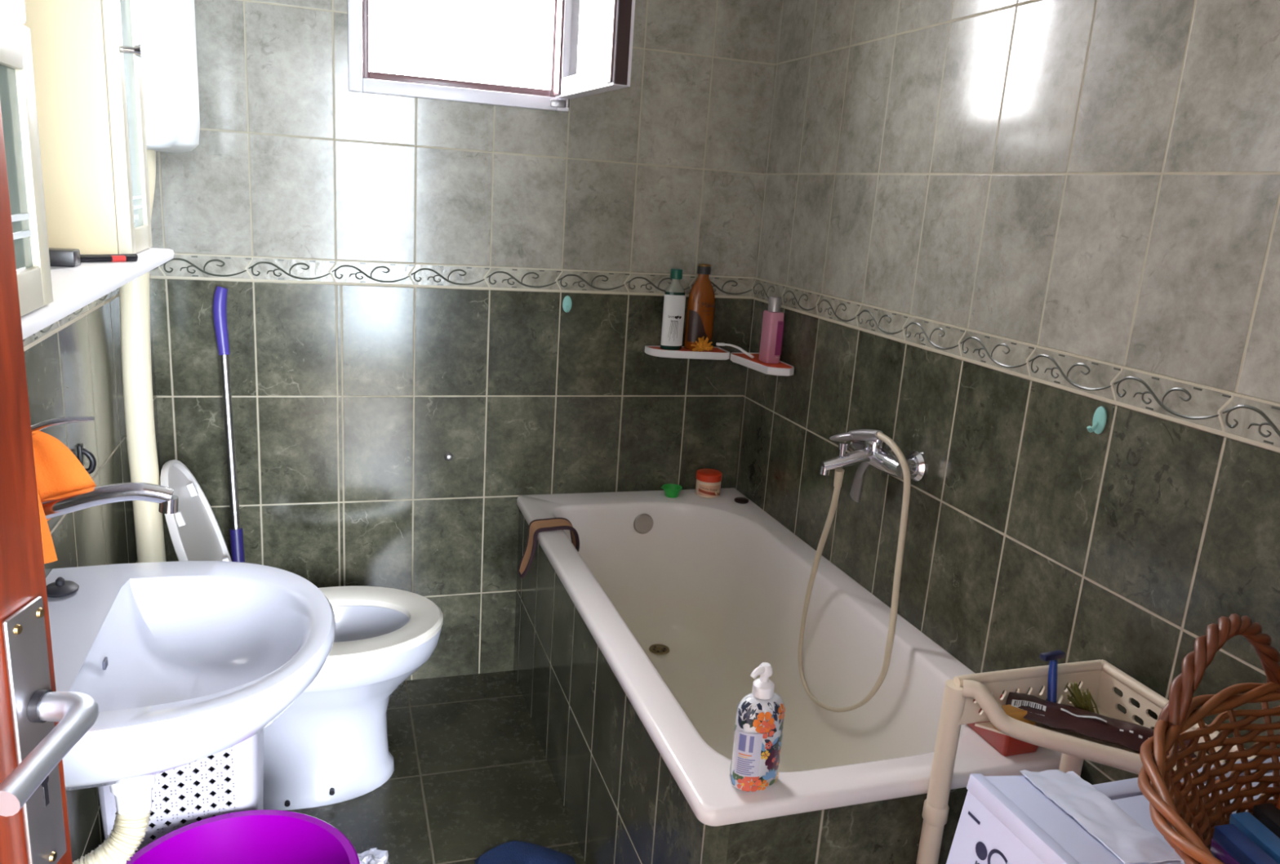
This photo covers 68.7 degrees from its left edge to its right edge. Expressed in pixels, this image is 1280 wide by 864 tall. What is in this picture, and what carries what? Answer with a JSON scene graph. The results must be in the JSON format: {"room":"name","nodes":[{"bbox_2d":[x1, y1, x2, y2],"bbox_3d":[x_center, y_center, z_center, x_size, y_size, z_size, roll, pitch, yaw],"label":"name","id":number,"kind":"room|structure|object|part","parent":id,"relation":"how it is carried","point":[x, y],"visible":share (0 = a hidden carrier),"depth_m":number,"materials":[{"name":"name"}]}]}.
{"room":"bathroom","nodes":[
{"label":"bathroom","id":0,"kind":"room"},
{"bbox_2d":[24,296,166,862],"bbox_3d":[-0.948,-0.167,1.266,0.150,2.500,2.690,-1,15,-18],"label":"wall","id":1,"kind":"structure","parent":0,"point":[76,371],"depth_m":1.73,"materials":[{"name":"tile"}]},
{"bbox_2d":[22,271,151,351],"bbox_3d":[-0.845,-0.106,1.202,0.004,0.064,2.459,-1,15,-18],"label":"trim","id":2,"kind":"structure","parent":1,"relation":"attached to","point":[34,339],"depth_m":1.59,"materials":[{"name":"tile"}]},
{"bbox_2d":[77,443,96,474],"bbox_3d":[-0.989,0.050,1.677,0.026,0.055,0.020,-1,15,-18],"label":"wall hook","id":3,"kind":"object","parent":1,"relation":"attached to","point":[82,451],"visible":0.91,"depth_m":1.67,"materials":[{"name":"black metal"}]},
{"bbox_2d":[0,0,174,339],"bbox_3d":[-0.666,-0.483,0.950,0.194,0.678,0.920,-1,15,-18],"label":"upper cabinet","id":4,"kind":"object","parent":1,"relation":"attached to","point":[72,93],"visible":0.95,"depth_m":1.24,"materials":[{"name":"white plastic"}]},
{"bbox_2d":[0,0,26,24],"bbox_3d":[-0.553,-0.411,0.631,0.170,0.206,0.222,-1,15,-18],"label":"lamp","id":5,"kind":"object","parent":4,"relation":"on","point":[14,10],"visible":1,"depth_m":0.75,"materials":[{"name":"white"}]},
{"bbox_3d":[-0.494,-0.199,0.709,0.005,0.160,0.168,-1,15,-18],"label":"door glass","id":6,"kind":"part","parent":4,"relation":"part of","materials":[{"name":"glass"}]},
{"bbox_3d":[-0.494,-0.200,0.709,0.018,0.230,0.226,-1,15,-18],"label":"cupboard door","id":7,"kind":"part","parent":4,"relation":"part of","materials":[{"name":"beige paint"}]},
{"bbox_2d":[48,247,80,266],"bbox_3d":[-0.725,-0.213,1.138,0.072,0.020,0.032,-1,15,-18],"label":"case","id":8,"kind":"object","parent":4,"relation":"on","point":[65,257],"visible":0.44,"depth_m":1.13,"materials":[{"name":"black plastic"}]},
{"bbox_2d":[20,247,174,339],"bbox_3d":[-0.688,-0.164,1.030,0.194,0.018,0.920,-1,15,-18],"label":"shelf","id":9,"kind":"object","parent":4,"relation":"attached to","point":[73,288],"depth_m":1.03,"materials":[{"name":"white plastic"}]},
{"bbox_2d":[80,254,137,262],"bbox_3d":[-0.705,-0.223,1.208,0.009,0.009,0.109,13,17,32],"label":"pencil","id":10,"kind":"object","parent":4,"relation":"on","point":[123,258],"visible":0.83,"depth_m":1.22,"materials":[{"name":"black plastic"}]},
{"bbox_3d":[-0.725,-0.588,1.309,0.018,0.658,0.164,-1,15,-18],"label":"cupboard door","id":11,"kind":"part","parent":4,"relation":"part of","materials":[{"name":"beige paint"}]},
{"bbox_3d":[-0.689,-0.517,1.268,0.024,0.017,0.017,-1,15,-18],"label":"door knob","id":12,"kind":"part","parent":4,"relation":"part of","materials":[{"name":"silver metal"}]},
{"bbox_3d":[-0.724,-0.586,1.308,0.005,0.588,0.106,-1,15,-18],"label":"door glass","id":13,"kind":"part","parent":4,"relation":"part of","materials":[{"name":"clear glass"}]},
{"bbox_2d":[119,149,166,562],"bbox_3d":[-1.038,0.008,2.019,0.125,1.194,0.115,-1,15,-18],"label":"pipe","id":14,"kind":"object","parent":1,"relation":"attached to","point":[134,295],"visible":0.46,"depth_m":1.97,"materials":[{"name":"beige plastic"}]},
{"bbox_2d":[137,0,199,152],"bbox_3d":[-0.986,-0.809,1.856,0.164,0.481,0.400,-1,15,-18],"label":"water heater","id":15,"kind":"object","parent":1,"relation":"attached to","point":[167,28],"visible":0.49,"depth_m":1.75,"materials":[{"name":"white plastic"}]},
{"bbox_2d":[45,560,335,791],"bbox_3d":[-0.664,0.342,1.351,0.428,0.130,0.524,-1,15,-18],"label":"washbasin","id":16,"kind":"object","parent":1,"relation":"attached to","point":[182,663],"visible":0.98,"depth_m":1.38,"materials":[{"name":"white ceramic"}]},
{"bbox_2d":[46,576,79,597],"bbox_3d":[-0.876,0.231,1.416,0.048,0.024,0.048,-1,15,-18],"label":"plug","id":17,"kind":"object","parent":16,"relation":"on","point":[60,588],"visible":0.91,"depth_m":1.41,"materials":[{"name":"black rubber"}]},
{"bbox_2d":[31,416,177,519],"bbox_3d":[-0.746,0.130,1.266,0.224,0.310,0.046,-1,15,-18],"label":"tap","id":18,"kind":"object","parent":16,"relation":"on","point":[70,502],"visible":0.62,"depth_m":1.25,"materials":[{"name":"silver metal"}]},
{"bbox_3d":[-0.777,0.030,1.228,0.114,0.102,0.024,-1,15,-18],"label":"lever","id":19,"kind":"part","parent":18,"relation":"part of","materials":[{"name":"silver metal"}]},
{"bbox_2d":[31,430,96,563],"bbox_3d":[-0.779,0.077,1.237,0.073,0.174,0.089,4,14,1],"label":"towel","id":20,"kind":"object","parent":18,"relation":"hanging from","point":[58,471],"visible":0.37,"depth_m":1.24,"materials":[{"name":"orange fabric"}]},
{"bbox_3d":[-0.736,0.101,1.261,0.208,0.066,0.028,-1,15,-18],"label":"spout","id":21,"kind":"part","parent":18,"relation":"part of","materials":[{"name":"silver metal"}]},
{"bbox_2d":[72,774,155,863],"bbox_3d":[-0.790,0.757,1.348,0.202,0.688,0.070,-8,18,-40],"label":"trap","id":22,"kind":"object","parent":16,"relation":"attached to","point":[133,798],"visible":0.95,"depth_m":1.32,"materials":[{"name":"white plastic"}]},
{"bbox_2d":[110,777,155,816],"bbox_3d":[-0.721,0.486,1.330,0.057,0.145,0.057,-1,15,-18],"label":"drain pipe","id":23,"kind":"object","parent":22,"relation":"on","point":[132,797],"depth_m":1.32,"materials":[{"name":"white plastic"}]},
{"bbox_2d":[284,670,585,863],"bbox_3d":[-0.161,1.094,1.809,1.852,0.100,2.570,-1,15,-18],"label":"floor","id":24,"kind":"structure","parent":0,"point":[472,775],"depth_m":2.35,"materials":[{"name":"tile"}]},
{"bbox_2d":[97,728,263,854],"bbox_3d":[-0.891,0.715,1.851,0.286,0.510,0.263,-1,15,-18],"label":"laundry basket","id":25,"kind":"object","parent":24,"relation":"on","point":[245,759],"visible":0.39,"depth_m":1.73,"materials":[{"name":"white plastic"}]},
{"bbox_2d":[134,751,235,852],"bbox_3d":[-0.892,0.724,1.856,0.231,0.467,0.199,-1,15,-18],"label":"holes","id":26,"kind":"object","parent":25,"relation":"in","point":[226,754],"visible":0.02,"depth_m":1.75,"materials":[{"name":"plastic"}]},
{"bbox_2d":[213,285,244,562],"bbox_3d":[-1.024,0.224,2.419,0.126,1.167,0.257,-1,15,-18],"label":"mop","id":27,"kind":"object","parent":24,"relation":"on","point":[220,300],"visible":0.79,"depth_m":2.39,"materials":[{"name":"metal"}]},
{"bbox_2d":[126,809,359,863],"bbox_3d":[-0.692,0.903,1.594,0.416,0.299,0.416,-1,15,-18],"label":"plastic basin","id":28,"kind":"object","parent":24,"relation":"on","point":[252,836],"visible":0.99,"depth_m":1.73,"materials":[{"name":"purple plastic"}]},
{"bbox_2d":[160,459,443,810],"bbox_3d":[-0.781,0.464,2.241,0.608,0.826,0.392,-1,15,-18],"label":"toilet","id":29,"kind":"object","parent":24,"relation":"on","point":[330,745],"visible":0.41,"depth_m":2.21,"materials":[{"name":"white ceramic"}]},
{"bbox_3d":[-0.989,0.257,2.115,0.141,0.391,0.380,-1,15,-18],"label":"lid","id":30,"kind":"part","parent":29,"relation":"part of","materials":[{"name":"white plastic"}]},
{"bbox_3d":[-0.727,0.460,2.258,0.496,0.024,0.392,-1,15,-18],"label":"seat","id":31,"kind":"part","parent":29,"relation":"part of","materials":[{"name":"white plastic"}]},
{"bbox_2d":[357,847,389,863],"bbox_3d":[-0.571,0.928,1.965,0.119,0.088,0.128,7,14,12],"label":"crumpled bag","id":32,"kind":"object","parent":24,"relation":"on","point":[373,855],"visible":0.79,"depth_m":1.97,"materials":[{"name":"white plastic"}]},
{"bbox_2d":[474,840,575,863],"bbox_3d":[-0.178,1.000,1.853,0.218,0.054,0.651,-1,15,-18],"label":"bath rug","id":33,"kind":"object","parent":24,"relation":"on","point":[513,851],"visible":1,"depth_m":2.09,"materials":[{"name":"blue fabric"}]},
{"bbox_2d":[946,768,1182,863],"bbox_3d":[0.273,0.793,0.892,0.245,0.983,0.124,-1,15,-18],"label":"carton","id":34,"kind":"object","parent":24,"relation":"on","point":[1047,816],"visible":1,"depth_m":0.79,"materials":[{"name":"white cardboard"}]},
{"bbox_2d":[968,811,1007,863],"bbox_3d":[0.293,0.389,0.799,0.012,0.092,0.080,-1,15,-18],"label":"print","id":35,"kind":"object","parent":34,"relation":"attached to","point":[987,838],"depth_m":0.80,"materials":[{"name":"blue"}]},
{"bbox_2d":[915,659,1256,863],"bbox_3d":[0.639,0.785,1.456,0.317,0.775,0.316,-1,15,-18],"label":"rack","id":36,"kind":"object","parent":24,"relation":"on","point":[1100,677],"visible":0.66,"depth_m":1.46,"materials":[{"name":"beige plastic"}]},
{"bbox_3d":[0.464,0.759,1.541,0.039,0.760,0.039,-1,15,-18],"label":"leg","id":37,"kind":"part","parent":36,"relation":"part of","materials":[{"name":"beige plastic"}]},
{"bbox_2d":[991,704,1036,731],"bbox_3d":[0.580,0.441,1.448,0.070,0.032,0.026,-1,15,-18],"label":"soap bar","id":38,"kind":"object","parent":36,"relation":"in","point":[1015,713],"visible":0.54,"depth_m":1.44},
{"bbox_2d":[1039,649,1065,702],"bbox_3d":[0.656,0.399,1.481,0.045,0.094,0.047,-1,15,-18],"label":"razor","id":39,"kind":"object","parent":36,"relation":"on","point":[1052,655],"visible":0.74,"depth_m":1.48,"materials":[{"name":"blue plastic"}]},
{"bbox_3d":[0.651,0.404,1.478,0.015,0.085,0.046,6,14,7],"label":"handle","id":40,"kind":"part","parent":39,"relation":"part of","materials":[{"name":"blue plastic"}]},
{"bbox_3d":[0.686,0.798,1.593,0.039,0.690,0.039,-1,15,-18],"label":"leg","id":41,"kind":"part","parent":36,"relation":"part of","materials":[{"name":"beige plastic"}]},
{"bbox_2d":[1065,681,1099,714],"bbox_3d":[0.696,0.424,1.482,0.064,0.062,0.041,-1,15,-18],"label":"brush","id":42,"kind":"object","parent":36,"relation":"in","point":[1079,700],"visible":0.65,"depth_m":1.48,"materials":[{"name":"green plastic"}]},
{"bbox_2d":[1005,691,1194,763],"bbox_3d":[0.693,0.445,1.425,0.257,0.037,0.076,11,16,25],"label":"pouch","id":43,"kind":"object","parent":36,"relation":"in","point":[1128,735],"visible":0.8,"depth_m":1.41,"materials":[{"name":"brown plastic"}]},
{"bbox_2d":[953,659,1256,774],"bbox_3d":[0.668,0.449,1.367,0.294,0.079,0.306,-1,15,-18],"label":"tray","id":44,"kind":"object","parent":36,"relation":"on","point":[1100,677],"depth_m":1.45,"materials":[{"name":"beige plastic"}]},
{"bbox_2d":[1092,756,1279,863],"bbox_3d":[0.679,0.872,0.936,0.557,0.866,0.532,-1,15,-18],"label":"washing machine","id":45,"kind":"object","parent":24,"relation":"on","point":[1126,793],"visible":0.02,"depth_m":1.02,"materials":[{"name":"white metal"}]},
{"bbox_2d":[1137,613,1279,863],"bbox_3d":[0.680,0.343,0.739,0.599,0.253,0.443,1,14,-13],"label":"wicker basket","id":46,"kind":"object","parent":45,"relation":"on","point":[1187,820],"visible":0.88,"depth_m":0.86,"materials":[{"name":"brown wicker"}]},
{"bbox_3d":[0.552,0.217,0.880,0.192,0.094,0.029,-4,16,-29],"label":"twisted handle","id":47,"kind":"part","parent":46,"relation":"part of","materials":[{"name":"wicker"}]},
{"bbox_2d":[1210,823,1278,863],"bbox_3d":[0.521,0.407,0.745,0.028,0.093,0.171,2,14,-8],"label":"box","id":48,"kind":"object","parent":46,"relation":"in","point":[1229,845],"visible":1,"depth_m":0.80,"materials":[{"name":"blue cardboard"}]},
{"bbox_2d":[1229,811,1279,863],"bbox_3d":[0.546,0.404,0.764,0.028,0.093,0.171,2,14,-8],"label":"box","id":49,"kind":"object","parent":46,"relation":"in","point":[1263,837],"visible":0.47,"depth_m":0.81,"materials":[{"name":"blue cardboard"}]},
{"bbox_2d":[1252,803,1279,838],"bbox_3d":[0.577,0.402,0.779,0.028,0.093,0.171,2,14,-8],"label":"box","id":50,"kind":"object","parent":46,"relation":"in","point":[1268,814],"visible":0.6,"depth_m":0.83,"materials":[{"name":"black cardboard"}]},
{"bbox_2d":[1275,795,1279,809],"bbox_3d":[0.619,0.367,0.869,0.054,0.120,0.054,-1,15,-18],"label":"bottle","id":51,"kind":"object","parent":46,"relation":"in","point":[1277,806],"visible":0.04,"depth_m":0.88,"materials":[{"name":"plastic"}]},
{"bbox_2d":[149,0,781,679],"bbox_3d":[-0.471,-0.491,2.682,1.652,2.500,0.220,-1,15,-18],"label":"wall","id":52,"kind":"structure","parent":0,"point":[349,402],"depth_m":2.60,"materials":[{"name":"tile"}]},
{"bbox_2d":[444,452,453,460],"bbox_3d":[-0.547,0.072,2.682,0.026,0.026,0.016,-1,15,-18],"label":"wall fitting","id":53,"kind":"object","parent":52,"relation":"attached to","point":[448,455],"visible":1,"depth_m":2.68,"materials":[{"name":"metal"}]},
{"bbox_2d":[150,253,753,297],"bbox_3d":[-0.439,-0.426,2.588,1.650,0.064,0.004,-1,15,-18],"label":"trim","id":54,"kind":"structure","parent":52,"relation":"attached to","point":[183,265],"depth_m":2.54,"materials":[{"name":"tile"}]},
{"bbox_2d":[347,0,635,111],"bbox_3d":[-0.367,-1.121,2.201,0.605,0.632,0.527,-1,15,-18],"label":"window","id":55,"kind":"structure","parent":52,"relation":"in","point":[564,83],"depth_m":2.40,"materials":[{"name":"white plastic"}]},
{"bbox_3d":[-0.129,-1.113,2.248,0.005,0.548,0.434,-2,15,-22],"label":"sash","id":56,"kind":"part","parent":55,"relation":"part of","materials":[{"name":"white plastic"}]},
{"bbox_3d":[-0.106,-1.113,2.256,0.042,0.560,0.438,-2,15,-22],"label":"sash","id":57,"kind":"part","parent":55,"relation":"part of","materials":[{"name":"white plastic"}]},
{"bbox_2d":[562,295,571,312],"bbox_3d":[-0.205,-0.363,2.671,0.027,0.048,0.025,-1,15,-18],"label":"hook","id":58,"kind":"object","parent":52,"relation":"attached to","point":[566,303],"visible":1,"depth_m":2.67,"materials":[{"name":"teal plastic"}]},
{"bbox_2d":[644,345,729,359],"bbox_3d":[0.141,-0.234,2.779,0.240,0.022,0.104,-1,15,-18],"label":"corner shelf","id":59,"kind":"object","parent":52,"relation":"attached to","point":[717,353],"visible":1,"depth_m":2.75,"materials":[{"name":"white plastic"}]},
{"bbox_2d":[660,268,685,350],"bbox_3d":[0.099,-0.358,2.733,0.066,0.234,0.042,-1,15,-18],"label":"lotion bottle","id":60,"kind":"object","parent":59,"relation":"on","point":[674,299],"visible":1,"depth_m":2.72,"materials":[{"name":"white plastic"}]},
{"bbox_2d":[684,262,715,350],"bbox_3d":[0.180,-0.369,2.766,0.085,0.251,0.052,-1,15,-18],"label":"shampoo bottle","id":61,"kind":"object","parent":59,"relation":"on","point":[701,299],"visible":0.99,"depth_m":2.75,"materials":[{"name":"orange plastic"}]},
{"bbox_2d":[690,336,713,351],"bbox_3d":[0.183,-0.258,2.747,0.073,0.044,0.021,-1,15,-18],"label":"scrunchie","id":62,"kind":"object","parent":59,"relation":"on","point":[703,344],"visible":1,"depth_m":2.74,"materials":[{"name":"orange fabric"}]},
{"bbox_2d":[513,509,729,863],"bbox_3d":[-0.129,0.669,2.177,0.040,0.547,1.500,-1,15,-18],"label":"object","id":63,"kind":"structure","parent":0,"point":[622,802],"depth_m":2.04,"materials":[{"name":"tile"}]},
{"bbox_2d":[516,488,1062,826],"bbox_3d":[0.184,0.575,2.249,0.704,0.435,1.510,-1,15,-18],"label":"bathtub","id":64,"kind":"object","parent":63,"relation":"on","point":[683,597],"depth_m":2.32,"materials":[{"name":"ceramic"}]},
{"bbox_2d":[517,517,579,577],"bbox_3d":[-0.247,0.314,2.548,0.174,0.144,0.079,-3,16,-26],"label":"strap","id":65,"kind":"object","parent":64,"relation":"on","point":[536,526],"visible":0.98,"depth_m":2.52,"materials":[{"name":"brown fabric"}]},
{"bbox_2d":[661,483,682,497],"bbox_3d":[0.096,0.182,2.870,0.064,0.030,0.061,-1,15,-18],"label":"cup","id":66,"kind":"object","parent":64,"relation":"on","point":[671,491],"visible":1,"depth_m":2.86,"materials":[{"name":"green plastic"}]},
{"bbox_2d":[695,468,722,497],"bbox_3d":[0.212,0.159,2.900,0.080,0.075,0.080,-1,15,-18],"label":"jar","id":67,"kind":"object","parent":64,"relation":"on","point":[708,485],"visible":1,"depth_m":2.87,"materials":[{"name":"plastic"}]},
{"bbox_3d":[0.311,0.209,2.865,0.044,0.010,0.044,-1,15,-18],"label":"bottle cap","id":68,"kind":"part","parent":64,"relation":"part of","materials":[{"name":"black plastic"}]},
{"bbox_2d":[729,662,785,791],"bbox_3d":[0.186,0.454,1.458,0.085,0.204,0.062,-1,15,-18],"label":"soap pump bottle","id":69,"kind":"object","parent":64,"relation":"on","point":[760,714],"visible":1,"depth_m":1.44,"materials":[{"name":"plastic"}]},
{"bbox_2d":[798,429,911,711],"bbox_3d":[0.481,0.331,2.125,0.084,0.683,0.375,-1,15,-18],"label":"shower","id":70,"kind":"object","parent":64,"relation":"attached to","point":[857,434],"visible":1,"depth_m":2.06,"materials":[{"name":"metal"}]},
{"bbox_3d":[0.510,0.007,2.114,0.026,0.048,0.111,-2,15,-22],"label":"shower handle","id":71,"kind":"part","parent":70,"relation":"part of","materials":[{"name":"metal"}]},
{"bbox_2d":[967,691,1038,755],"bbox_3d":[0.634,0.514,1.664,0.086,0.046,0.152,-1,15,-18],"label":"soap box","id":72,"kind":"object","parent":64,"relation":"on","point":[1006,745],"visible":0.3,"depth_m":1.60,"materials":[{"name":"red plastic"}]},
{"bbox_2d":[725,786,968,863],"bbox_3d":[0.424,0.848,1.616,0.655,0.547,0.040,-1,15,-18],"label":"wall","id":73,"kind":"structure","parent":0,"point":[888,831],"depth_m":1.51,"materials":[{"name":"tile"}]},
{"bbox_2d":[734,0,1279,784],"bbox_3d":[0.763,-0.192,1.830,0.150,2.500,2.690,-1,15,-18],"label":"wall","id":74,"kind":"structure","parent":0,"point":[1099,180],"depth_m":1.72,"materials":[{"name":"tile"}]},
{"bbox_2d":[729,352,794,376],"bbox_3d":[0.348,-0.194,2.675,0.108,0.022,0.253,-1,15,-18],"label":"corner shelf","id":75,"kind":"object","parent":74,"relation":"attached to","point":[781,368],"visible":0.9,"depth_m":2.63,"materials":[{"name":"white plastic"}]},
{"bbox_2d":[715,342,754,358],"bbox_3d":[0.278,-0.238,2.720,0.124,0.029,0.029,12,16,31],"label":"razor","id":76,"kind":"object","parent":75,"relation":"on","point":[741,349],"visible":1,"depth_m":2.72,"materials":[{"name":"white plastic"}]},
{"bbox_2d":[758,296,784,363],"bbox_3d":[0.371,-0.288,2.631,0.042,0.184,0.059,-1,15,-18],"label":"bottle","id":77,"kind":"object","parent":75,"relation":"on","point":[772,326],"visible":1,"depth_m":2.61,"materials":[{"name":"pink plastic"}]},
{"bbox_2d":[819,439,926,502],"bbox_3d":[0.500,0.097,2.113,0.180,0.180,0.216,-1,15,-18],"label":"mixer","id":78,"kind":"object","parent":74,"relation":"attached to","point":[876,453],"visible":0.86,"depth_m":2.10,"materials":[{"name":"silver metal"}]},
{"bbox_3d":[0.455,0.039,2.103,0.022,0.030,0.022,-1,15,-18],"label":"diverter knob","id":79,"kind":"part","parent":78,"relation":"part of","materials":[{"name":"silver metal"}]},
{"bbox_3d":[0.470,0.065,2.111,0.124,0.068,0.042,1,14,-11],"label":"spout","id":80,"kind":"part","parent":78,"relation":"part of","materials":[{"name":"silver metal"}]},
{"bbox_3d":[0.516,0.108,2.197,0.019,0.120,0.076,2,14,-6],"label":"mixer lever","id":81,"kind":"part","parent":78,"relation":"part of","materials":[{"name":"metal"}]},
{"bbox_2d":[751,277,1279,452],"bbox_3d":[0.719,-0.128,1.718,0.004,0.064,2.459,-1,15,-18],"label":"trim","id":82,"kind":"structure","parent":74,"relation":"attached to","point":[1237,416],"depth_m":1.64,"materials":[{"name":"tile"}]},
{"bbox_2d":[1086,405,1106,434],"bbox_3d":[0.760,-0.020,1.566,0.025,0.048,0.027,-1,15,-18],"label":"hook","id":83,"kind":"object","parent":74,"relation":"attached to","point":[1100,417],"visible":1,"depth_m":1.56,"materials":[{"name":"teal plastic"}]},
{"bbox_3d":[0.758,-0.008,1.568,0.022,0.019,0.007,-1,15,-18],"label":"hook arm","id":84,"kind":"part","parent":83,"relation":"part of","materials":[{"name":"teal plastic"}]},
{"bbox_3d":[0.174,0.178,0.199,3.200,2.500,0.130,-1,15,-18],"label":"wall","id":85,"kind":"structure","parent":0,"visible":0},
{"bbox_2d":[0,102,98,863],"bbox_3d":[-0.419,0.321,0.432,0.091,2.008,0.570,3,14,-3],"label":"door","id":86,"kind":"structure","parent":85,"relation":"in","point":[40,724],"depth_m":0.64,"materials":[{"name":"brown wood"}]},
{"bbox_3d":[-0.429,0.222,0.665,0.004,0.210,0.042,3,14,-3],"label":"handle plate","id":87,"kind":"part","parent":86,"relation":"part of","materials":[{"name":"metal"}]},
{"bbox_3d":[-0.397,0.207,0.618,0.040,0.026,0.110,3,14,-4],"label":"handle","id":88,"kind":"part","parent":86,"relation":"part of","materials":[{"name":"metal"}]}
]}

